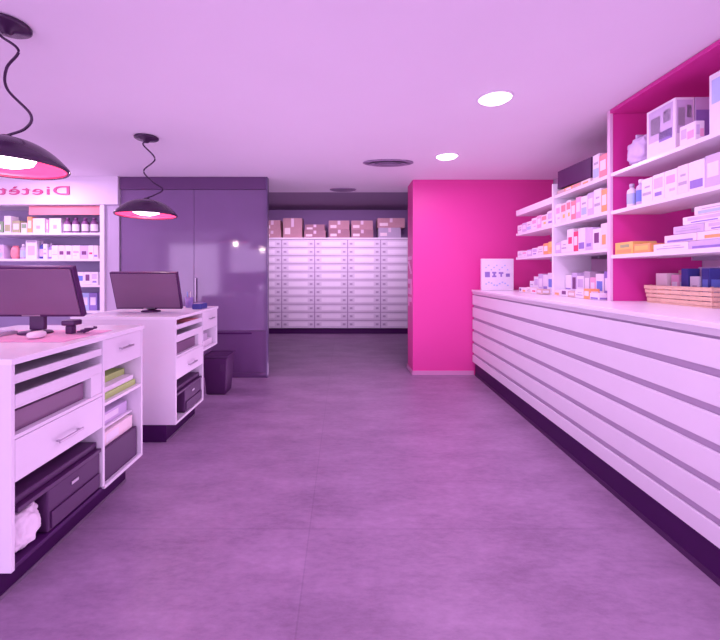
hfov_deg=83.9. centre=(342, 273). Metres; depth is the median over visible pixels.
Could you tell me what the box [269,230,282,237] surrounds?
cardboard box
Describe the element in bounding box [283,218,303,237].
cardboard box
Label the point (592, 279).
carton
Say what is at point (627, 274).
shelving unit
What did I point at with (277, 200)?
ceiling
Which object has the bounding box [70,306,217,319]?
countertop
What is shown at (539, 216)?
carton
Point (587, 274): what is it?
carton
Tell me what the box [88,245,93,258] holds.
carton
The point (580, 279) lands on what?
carton
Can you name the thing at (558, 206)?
carton
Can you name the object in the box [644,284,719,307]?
wooden crate
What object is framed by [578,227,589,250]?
carton
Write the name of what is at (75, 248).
carton
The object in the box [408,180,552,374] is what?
wall
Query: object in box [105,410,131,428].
shelf
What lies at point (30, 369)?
shelf
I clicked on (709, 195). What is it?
shelf
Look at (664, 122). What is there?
carton
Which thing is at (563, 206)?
carton
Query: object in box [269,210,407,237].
wall
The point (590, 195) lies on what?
carton
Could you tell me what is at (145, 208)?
pendant lamp
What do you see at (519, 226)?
carton
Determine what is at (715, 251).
shelf
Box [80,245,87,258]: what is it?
carton
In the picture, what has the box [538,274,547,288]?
carton
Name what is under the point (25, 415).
carton
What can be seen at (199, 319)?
shelf
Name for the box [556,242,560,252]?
carton
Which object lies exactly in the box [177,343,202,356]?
shelf
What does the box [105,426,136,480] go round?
storage box
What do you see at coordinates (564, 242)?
carton
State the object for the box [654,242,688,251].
carton
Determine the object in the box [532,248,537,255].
carton
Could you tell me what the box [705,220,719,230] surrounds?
carton
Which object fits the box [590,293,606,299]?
carton
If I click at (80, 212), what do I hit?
shelving
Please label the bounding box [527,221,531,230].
carton
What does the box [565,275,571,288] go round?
carton
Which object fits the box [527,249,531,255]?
carton
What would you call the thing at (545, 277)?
carton
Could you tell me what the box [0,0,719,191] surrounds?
ceiling
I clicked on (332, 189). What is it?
ceiling vent
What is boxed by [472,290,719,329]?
countertop
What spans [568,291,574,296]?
carton
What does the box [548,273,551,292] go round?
carton
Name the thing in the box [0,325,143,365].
countertop
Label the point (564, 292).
carton
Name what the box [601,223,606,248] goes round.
carton
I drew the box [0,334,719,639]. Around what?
floor
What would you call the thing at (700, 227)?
carton
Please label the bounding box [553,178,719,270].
wall
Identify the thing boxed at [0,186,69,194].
wall sign
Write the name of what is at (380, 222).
cardboard box
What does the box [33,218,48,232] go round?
carton
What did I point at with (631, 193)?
bottle
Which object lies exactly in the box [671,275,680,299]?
pack
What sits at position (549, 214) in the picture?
carton
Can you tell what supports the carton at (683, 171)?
on the shelving unit at (627, 274)
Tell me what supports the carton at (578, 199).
on the wall shelving at (566, 263)
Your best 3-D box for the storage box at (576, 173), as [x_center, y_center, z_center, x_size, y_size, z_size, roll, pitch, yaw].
[2.111,-0.878,3.520,0.170,0.165,0.540,0,2,2]
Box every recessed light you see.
[435,153,458,159]
[477,90,513,105]
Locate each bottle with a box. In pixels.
[20,244,25,258]
[39,242,43,258]
[49,243,52,258]
[64,218,71,232]
[72,218,79,232]
[82,218,88,232]
[91,218,97,232]
[627,184,635,206]
[636,179,643,204]
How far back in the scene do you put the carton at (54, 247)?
5.06 m
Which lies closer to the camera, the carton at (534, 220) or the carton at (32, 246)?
the carton at (534, 220)
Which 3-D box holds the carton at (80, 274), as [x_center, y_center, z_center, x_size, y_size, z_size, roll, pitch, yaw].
[-3.321,0.054,5.120,0.085,0.160,0.121,0,0,0]
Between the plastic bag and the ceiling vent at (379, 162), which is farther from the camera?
the ceiling vent at (379, 162)
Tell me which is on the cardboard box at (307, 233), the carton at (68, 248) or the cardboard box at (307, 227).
the cardboard box at (307, 227)
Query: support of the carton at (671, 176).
on the shelving unit at (627, 274)
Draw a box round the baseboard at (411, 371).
[407,363,473,374]
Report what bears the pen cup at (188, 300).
on the desk at (162, 365)
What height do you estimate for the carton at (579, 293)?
0.070 m
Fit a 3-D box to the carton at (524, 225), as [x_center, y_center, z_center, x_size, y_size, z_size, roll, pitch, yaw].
[2.105,-0.527,4.513,0.121,0.100,0.123,0,0,3]
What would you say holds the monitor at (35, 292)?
on the desk mat
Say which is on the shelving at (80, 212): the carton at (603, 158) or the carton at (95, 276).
the carton at (95, 276)
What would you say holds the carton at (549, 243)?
on the wall shelving at (566, 263)
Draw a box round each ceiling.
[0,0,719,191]
[269,192,407,209]
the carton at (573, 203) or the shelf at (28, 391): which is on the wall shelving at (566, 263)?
the carton at (573, 203)
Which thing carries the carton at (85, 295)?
on the shelving at (80, 212)
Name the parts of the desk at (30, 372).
panel, drawer, handle, drawer, handle, panel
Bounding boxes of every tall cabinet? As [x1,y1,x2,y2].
[120,177,268,377]
[269,238,407,333]
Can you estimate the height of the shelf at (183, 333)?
0.054 m
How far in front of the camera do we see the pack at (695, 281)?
2.49 m
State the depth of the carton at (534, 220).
4.25 m
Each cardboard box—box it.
[269,220,282,231]
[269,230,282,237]
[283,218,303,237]
[304,230,325,237]
[305,225,324,229]
[329,221,348,229]
[329,230,349,237]
[351,221,372,229]
[351,230,372,237]
[376,218,404,228]
[377,228,400,237]
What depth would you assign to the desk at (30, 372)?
1.87 m
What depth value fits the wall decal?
5.34 m
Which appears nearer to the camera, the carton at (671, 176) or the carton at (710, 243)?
the carton at (710, 243)
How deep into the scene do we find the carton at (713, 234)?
2.17 m
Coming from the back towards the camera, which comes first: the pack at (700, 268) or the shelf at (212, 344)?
the shelf at (212, 344)
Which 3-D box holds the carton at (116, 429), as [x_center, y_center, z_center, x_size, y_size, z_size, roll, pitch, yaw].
[-1.460,0.926,2.370,0.261,0.076,0.310,0,0,0]
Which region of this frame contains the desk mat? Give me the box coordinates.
[0,330,111,341]
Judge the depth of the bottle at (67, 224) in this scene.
5.07 m
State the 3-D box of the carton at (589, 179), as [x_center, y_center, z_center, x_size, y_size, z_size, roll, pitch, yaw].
[2.103,-0.765,3.319,0.181,0.036,0.132,0,0,2]
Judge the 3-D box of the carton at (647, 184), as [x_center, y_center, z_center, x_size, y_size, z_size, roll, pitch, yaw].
[2.028,-0.544,2.604,0.101,0.155,0.096,0,0,2]
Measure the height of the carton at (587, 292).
0.080 m
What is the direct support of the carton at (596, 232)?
on the wall shelving at (566, 263)
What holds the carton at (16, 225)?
on the shelving at (80, 212)
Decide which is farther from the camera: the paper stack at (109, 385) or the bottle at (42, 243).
the bottle at (42, 243)
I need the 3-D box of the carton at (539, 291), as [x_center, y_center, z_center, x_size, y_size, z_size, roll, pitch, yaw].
[1.975,0.173,3.947,0.081,0.050,0.116,0,0,2]
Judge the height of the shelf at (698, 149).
0.026 m
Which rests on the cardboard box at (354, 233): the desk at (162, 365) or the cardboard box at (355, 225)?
the cardboard box at (355, 225)
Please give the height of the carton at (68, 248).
0.170 m
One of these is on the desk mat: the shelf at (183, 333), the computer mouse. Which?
the computer mouse
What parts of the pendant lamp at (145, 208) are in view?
lamp shade, bulb, cord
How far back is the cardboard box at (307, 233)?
8.72 m
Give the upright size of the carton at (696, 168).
0.165 m
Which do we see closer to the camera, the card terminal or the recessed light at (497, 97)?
the recessed light at (497, 97)
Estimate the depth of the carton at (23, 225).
5.06 m
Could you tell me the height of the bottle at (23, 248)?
0.190 m
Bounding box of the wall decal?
[408,256,411,305]
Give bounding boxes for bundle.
[177,318,196,322]
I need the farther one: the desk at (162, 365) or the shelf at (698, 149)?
the desk at (162, 365)
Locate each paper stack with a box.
[105,374,132,392]
[203,337,211,346]
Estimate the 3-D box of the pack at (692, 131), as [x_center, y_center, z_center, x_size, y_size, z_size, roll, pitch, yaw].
[1.992,-0.801,2.284,0.051,0.110,0.111,0,0,2]
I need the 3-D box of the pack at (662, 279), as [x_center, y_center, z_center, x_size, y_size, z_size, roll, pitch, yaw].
[2.234,0.092,2.756,0.081,0.195,0.101,0,0,2]
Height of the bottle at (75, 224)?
0.200 m
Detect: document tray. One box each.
[105,368,123,381]
[105,379,134,399]
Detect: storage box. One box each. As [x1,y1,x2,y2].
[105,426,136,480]
[558,157,592,188]
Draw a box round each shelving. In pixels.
[0,205,105,327]
[516,175,606,294]
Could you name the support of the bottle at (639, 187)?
on the shelving unit at (627, 274)
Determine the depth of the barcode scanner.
2.17 m
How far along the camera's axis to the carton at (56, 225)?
5.06 m
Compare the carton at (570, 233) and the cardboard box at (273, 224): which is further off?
the cardboard box at (273, 224)
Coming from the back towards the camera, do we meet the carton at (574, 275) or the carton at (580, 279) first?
the carton at (574, 275)
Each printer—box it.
[15,442,100,532]
[177,372,201,412]
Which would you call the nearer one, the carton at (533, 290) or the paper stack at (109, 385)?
the paper stack at (109, 385)
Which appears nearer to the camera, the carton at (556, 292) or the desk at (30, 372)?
the desk at (30, 372)
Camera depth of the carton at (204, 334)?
3.83 m
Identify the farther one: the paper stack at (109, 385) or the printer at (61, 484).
the paper stack at (109, 385)
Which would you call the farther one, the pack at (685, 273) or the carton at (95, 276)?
the carton at (95, 276)
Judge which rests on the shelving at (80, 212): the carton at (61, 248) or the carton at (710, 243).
the carton at (61, 248)
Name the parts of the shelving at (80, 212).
shelf, shelf, shelf, shelf, panel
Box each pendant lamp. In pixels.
[0,13,70,179]
[113,133,177,219]
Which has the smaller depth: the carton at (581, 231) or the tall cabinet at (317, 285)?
the carton at (581, 231)
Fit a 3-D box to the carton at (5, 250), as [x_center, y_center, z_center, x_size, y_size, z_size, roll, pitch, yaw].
[-4.390,-0.281,5.120,0.198,0.180,0.121,0,0,0]
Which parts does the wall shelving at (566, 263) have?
shelf, shelf, shelf, shelf, shelf, shelf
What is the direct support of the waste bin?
on the floor
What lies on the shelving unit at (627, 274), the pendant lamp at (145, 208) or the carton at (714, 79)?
the carton at (714, 79)
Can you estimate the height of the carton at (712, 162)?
0.170 m
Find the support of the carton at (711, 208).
on the carton at (710, 217)
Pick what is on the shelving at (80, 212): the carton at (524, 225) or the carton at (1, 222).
the carton at (1, 222)
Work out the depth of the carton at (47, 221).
5.06 m
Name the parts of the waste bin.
swing lid, label plate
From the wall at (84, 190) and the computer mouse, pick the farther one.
the wall at (84, 190)
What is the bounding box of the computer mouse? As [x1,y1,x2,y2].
[26,330,46,338]
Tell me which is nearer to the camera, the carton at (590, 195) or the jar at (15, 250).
the carton at (590, 195)
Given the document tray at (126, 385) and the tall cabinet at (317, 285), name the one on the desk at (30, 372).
the document tray at (126, 385)
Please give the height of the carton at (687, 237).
0.046 m
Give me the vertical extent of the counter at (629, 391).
1.099 m
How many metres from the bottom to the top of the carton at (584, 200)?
0.170 m
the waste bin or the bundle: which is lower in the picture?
the waste bin
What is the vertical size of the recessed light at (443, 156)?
0.031 m
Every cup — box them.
[185,292,192,307]
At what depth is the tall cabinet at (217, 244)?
5.02 m
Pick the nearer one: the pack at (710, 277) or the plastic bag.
the plastic bag
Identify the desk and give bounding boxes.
[0,325,143,600]
[70,306,217,441]
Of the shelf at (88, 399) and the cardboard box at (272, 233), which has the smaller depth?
the shelf at (88, 399)
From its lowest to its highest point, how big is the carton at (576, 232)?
0.170 m
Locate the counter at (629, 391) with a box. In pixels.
[472,290,719,585]
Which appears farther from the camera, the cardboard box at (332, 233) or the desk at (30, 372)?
the cardboard box at (332, 233)
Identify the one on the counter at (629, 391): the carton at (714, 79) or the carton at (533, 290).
the carton at (533, 290)
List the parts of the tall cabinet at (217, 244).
glass pane, door handle, glass pane, panel, rail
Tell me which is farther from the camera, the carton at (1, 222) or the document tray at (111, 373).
the carton at (1, 222)
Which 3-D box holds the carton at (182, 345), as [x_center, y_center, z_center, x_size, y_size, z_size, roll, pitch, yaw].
[-1.470,0.594,3.340,0.300,0.083,0.450,0,0,0]
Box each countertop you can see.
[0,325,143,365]
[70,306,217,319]
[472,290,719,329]
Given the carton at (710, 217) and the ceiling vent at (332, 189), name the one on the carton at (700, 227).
the carton at (710, 217)
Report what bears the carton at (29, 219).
on the shelving at (80, 212)
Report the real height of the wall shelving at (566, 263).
1.059 m
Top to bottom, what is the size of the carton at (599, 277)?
0.200 m
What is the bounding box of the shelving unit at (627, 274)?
[607,39,719,300]
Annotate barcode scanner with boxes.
[61,319,96,333]
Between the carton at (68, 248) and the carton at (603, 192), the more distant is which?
the carton at (68, 248)
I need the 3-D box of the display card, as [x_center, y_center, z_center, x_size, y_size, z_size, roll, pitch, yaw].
[1.883,0.006,4.891,0.390,0.385,0.042,0,0,0]
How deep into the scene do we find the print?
4.87 m
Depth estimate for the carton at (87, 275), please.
5.06 m
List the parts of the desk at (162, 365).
panel, drawer, drawer, panel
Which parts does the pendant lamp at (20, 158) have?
cord, bulb, lamp shade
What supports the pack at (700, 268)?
in the wooden crate
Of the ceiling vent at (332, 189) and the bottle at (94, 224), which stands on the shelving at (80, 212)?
the bottle at (94, 224)
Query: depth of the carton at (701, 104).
2.37 m
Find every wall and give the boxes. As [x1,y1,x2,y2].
[0,176,120,210]
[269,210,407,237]
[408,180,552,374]
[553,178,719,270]
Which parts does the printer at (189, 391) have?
scanner lid, control panel, paper drawer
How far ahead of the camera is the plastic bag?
1.65 m
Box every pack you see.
[656,273,678,298]
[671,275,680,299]
[680,121,703,145]
[681,269,699,299]
[690,276,701,300]
[698,267,719,275]
[702,268,719,301]
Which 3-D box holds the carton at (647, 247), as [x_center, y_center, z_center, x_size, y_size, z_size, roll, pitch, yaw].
[2.050,-0.171,2.663,0.131,0.060,0.141,0,0,-1]
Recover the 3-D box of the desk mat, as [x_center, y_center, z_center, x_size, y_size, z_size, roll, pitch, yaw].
[-1.702,0.328,2.130,0.715,0.003,0.400,0,0,0]
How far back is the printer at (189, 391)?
3.39 m
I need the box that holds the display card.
[481,259,513,289]
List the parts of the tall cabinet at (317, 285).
drawer, drawer, drawer, drawer, drawer, drawer, drawer, drawer, drawer, drawer, drawer, drawer, drawer, drawer, drawer, drawer, drawer, drawer, drawer, drawer, drawer, drawer, drawer, drawer, drawer, drawer, drawer, drawer, drawer, drawer, drawer, drawer, drawer, drawer, drawer, drawer, drawer, drawer, drawer, drawer, drawer, drawer, drawer, drawer, drawer, drawer, drawer, drawer, drawer, drawer, drawer, drawer, drawer, drawer, drawer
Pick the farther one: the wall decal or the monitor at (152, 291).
the wall decal
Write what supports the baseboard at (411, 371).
attached to the wall at (453, 225)
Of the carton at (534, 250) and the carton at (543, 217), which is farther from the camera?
the carton at (534, 250)
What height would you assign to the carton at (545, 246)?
0.110 m
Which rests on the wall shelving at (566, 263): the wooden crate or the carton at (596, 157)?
the carton at (596, 157)
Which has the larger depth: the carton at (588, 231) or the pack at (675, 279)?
the carton at (588, 231)
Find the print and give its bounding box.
[485,265,508,285]
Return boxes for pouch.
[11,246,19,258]
[627,134,646,164]
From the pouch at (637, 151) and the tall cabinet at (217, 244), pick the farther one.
the tall cabinet at (217, 244)
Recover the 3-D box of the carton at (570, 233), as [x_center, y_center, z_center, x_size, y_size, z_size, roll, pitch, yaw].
[2.071,-0.297,3.540,0.121,0.200,0.102,0,0,2]
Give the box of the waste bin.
[203,350,235,393]
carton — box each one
[0,221,3,232]
[0,245,11,258]
[4,216,17,232]
[12,221,26,232]
[15,383,82,430]
[21,223,26,232]
[26,240,43,258]
[27,217,35,232]
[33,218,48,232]
[43,244,49,258]
[46,220,48,232]
[49,218,65,232]
[52,245,57,258]
[58,245,64,258]
[65,245,71,258]
[72,245,79,258]
[77,272,83,284]
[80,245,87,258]
[82,292,93,309]
[84,272,90,284]
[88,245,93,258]
[89,292,99,309]
[91,272,99,284]
[94,245,99,258]
[105,400,126,423]
[105,415,131,445]
[177,336,194,353]
[203,333,206,340]
[518,225,521,232]
[522,222,526,231]
[526,287,538,292]
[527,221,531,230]
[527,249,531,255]
[531,288,539,293]
[532,217,536,229]
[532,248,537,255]
[534,277,537,286]
[537,215,541,227]
[537,289,549,293]
[538,246,543,254]
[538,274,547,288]
[541,214,546,226]
[543,243,547,254]
[543,275,547,288]
[547,211,551,225]
[548,241,551,253]
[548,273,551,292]
[554,290,560,295]
[556,203,562,223]
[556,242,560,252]
[561,203,565,221]
[561,240,566,252]
[561,289,574,296]
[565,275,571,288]
[566,200,574,220]
[567,229,577,251]
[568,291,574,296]
[571,200,575,219]
[572,273,583,289]
[574,231,577,250]
[575,289,583,297]
[576,196,582,218]
[577,276,583,288]
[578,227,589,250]
[581,178,592,184]
[581,195,587,216]
[584,271,603,288]
[584,289,599,298]
[585,227,600,249]
[588,192,593,215]
[590,277,595,288]
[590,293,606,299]
[593,153,604,179]
[593,228,600,248]
[594,188,606,213]
[596,274,603,292]
[599,153,606,177]
[601,189,606,211]
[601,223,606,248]
[604,271,606,292]
[615,241,656,254]
[634,243,664,252]
[642,177,652,202]
[647,97,693,158]
[653,172,664,200]
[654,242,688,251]
[665,168,677,197]
[665,232,698,243]
[673,223,704,234]
[678,163,688,193]
[683,211,719,225]
[689,158,704,191]
[689,239,719,248]
[694,97,708,135]
[694,202,719,214]
[697,230,719,239]
[705,152,719,187]
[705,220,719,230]
[709,71,719,133]
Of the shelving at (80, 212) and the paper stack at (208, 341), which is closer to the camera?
the paper stack at (208, 341)
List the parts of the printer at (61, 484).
scanner lid, paper drawer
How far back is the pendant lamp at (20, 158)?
1.94 m
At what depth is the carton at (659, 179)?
2.50 m
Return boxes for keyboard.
[0,330,17,336]
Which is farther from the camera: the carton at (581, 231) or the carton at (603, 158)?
the carton at (581, 231)
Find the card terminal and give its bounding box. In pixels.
[192,303,206,308]
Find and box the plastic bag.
[15,501,40,552]
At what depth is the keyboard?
2.13 m
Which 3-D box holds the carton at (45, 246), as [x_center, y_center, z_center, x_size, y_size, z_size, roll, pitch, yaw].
[-3.770,-0.286,5.120,0.047,0.190,0.121,0,0,0]
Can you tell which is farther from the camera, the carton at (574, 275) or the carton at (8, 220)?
the carton at (8, 220)
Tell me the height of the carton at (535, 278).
0.170 m
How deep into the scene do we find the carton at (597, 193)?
3.14 m
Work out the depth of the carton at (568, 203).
3.57 m
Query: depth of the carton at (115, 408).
2.43 m
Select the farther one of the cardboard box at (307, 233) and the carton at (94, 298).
the cardboard box at (307, 233)
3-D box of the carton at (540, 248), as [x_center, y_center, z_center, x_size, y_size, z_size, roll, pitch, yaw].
[2.091,-0.242,4.117,0.121,0.090,0.127,0,0,3]
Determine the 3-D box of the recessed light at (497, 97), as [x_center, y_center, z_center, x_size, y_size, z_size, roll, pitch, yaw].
[1.050,-1.198,2.760,0.244,0.031,0.244,0,0,0]
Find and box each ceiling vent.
[330,188,355,191]
[363,159,412,166]
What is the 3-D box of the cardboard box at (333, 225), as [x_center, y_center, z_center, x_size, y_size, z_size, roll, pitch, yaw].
[-0.087,-1.068,8.889,0.449,0.195,0.341,0,0,0]
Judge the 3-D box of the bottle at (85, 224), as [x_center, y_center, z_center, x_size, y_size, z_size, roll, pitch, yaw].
[-3.283,-0.616,5.100,0.085,0.200,0.085,0,0,0]
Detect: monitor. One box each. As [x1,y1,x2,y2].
[0,265,86,334]
[110,271,182,312]
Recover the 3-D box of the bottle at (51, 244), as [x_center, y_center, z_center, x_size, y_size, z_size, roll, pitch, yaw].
[-3.717,-0.291,5.100,0.057,0.200,0.057,0,0,0]
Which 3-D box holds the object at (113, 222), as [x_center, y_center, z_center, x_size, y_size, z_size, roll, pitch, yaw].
[-2.882,0.218,5.245,0.165,2.162,0.490,0,0,0]
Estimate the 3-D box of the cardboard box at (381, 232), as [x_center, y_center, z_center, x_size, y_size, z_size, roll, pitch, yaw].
[1.017,-0.900,8.889,0.493,0.221,0.341,0,0,0]
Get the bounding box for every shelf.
[15,348,101,383]
[15,363,101,408]
[15,393,101,438]
[105,384,140,405]
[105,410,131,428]
[177,317,201,329]
[177,326,201,341]
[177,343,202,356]
[203,343,216,350]
[611,130,719,176]
[611,184,719,214]
[611,247,719,258]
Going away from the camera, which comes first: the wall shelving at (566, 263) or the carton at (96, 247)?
the wall shelving at (566, 263)
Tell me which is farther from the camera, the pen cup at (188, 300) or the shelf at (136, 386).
the pen cup at (188, 300)
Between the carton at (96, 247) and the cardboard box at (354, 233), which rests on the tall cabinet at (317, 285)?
the cardboard box at (354, 233)
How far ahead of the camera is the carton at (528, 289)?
4.17 m
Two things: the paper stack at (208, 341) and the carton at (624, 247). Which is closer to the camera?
the carton at (624, 247)
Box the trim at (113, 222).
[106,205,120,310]

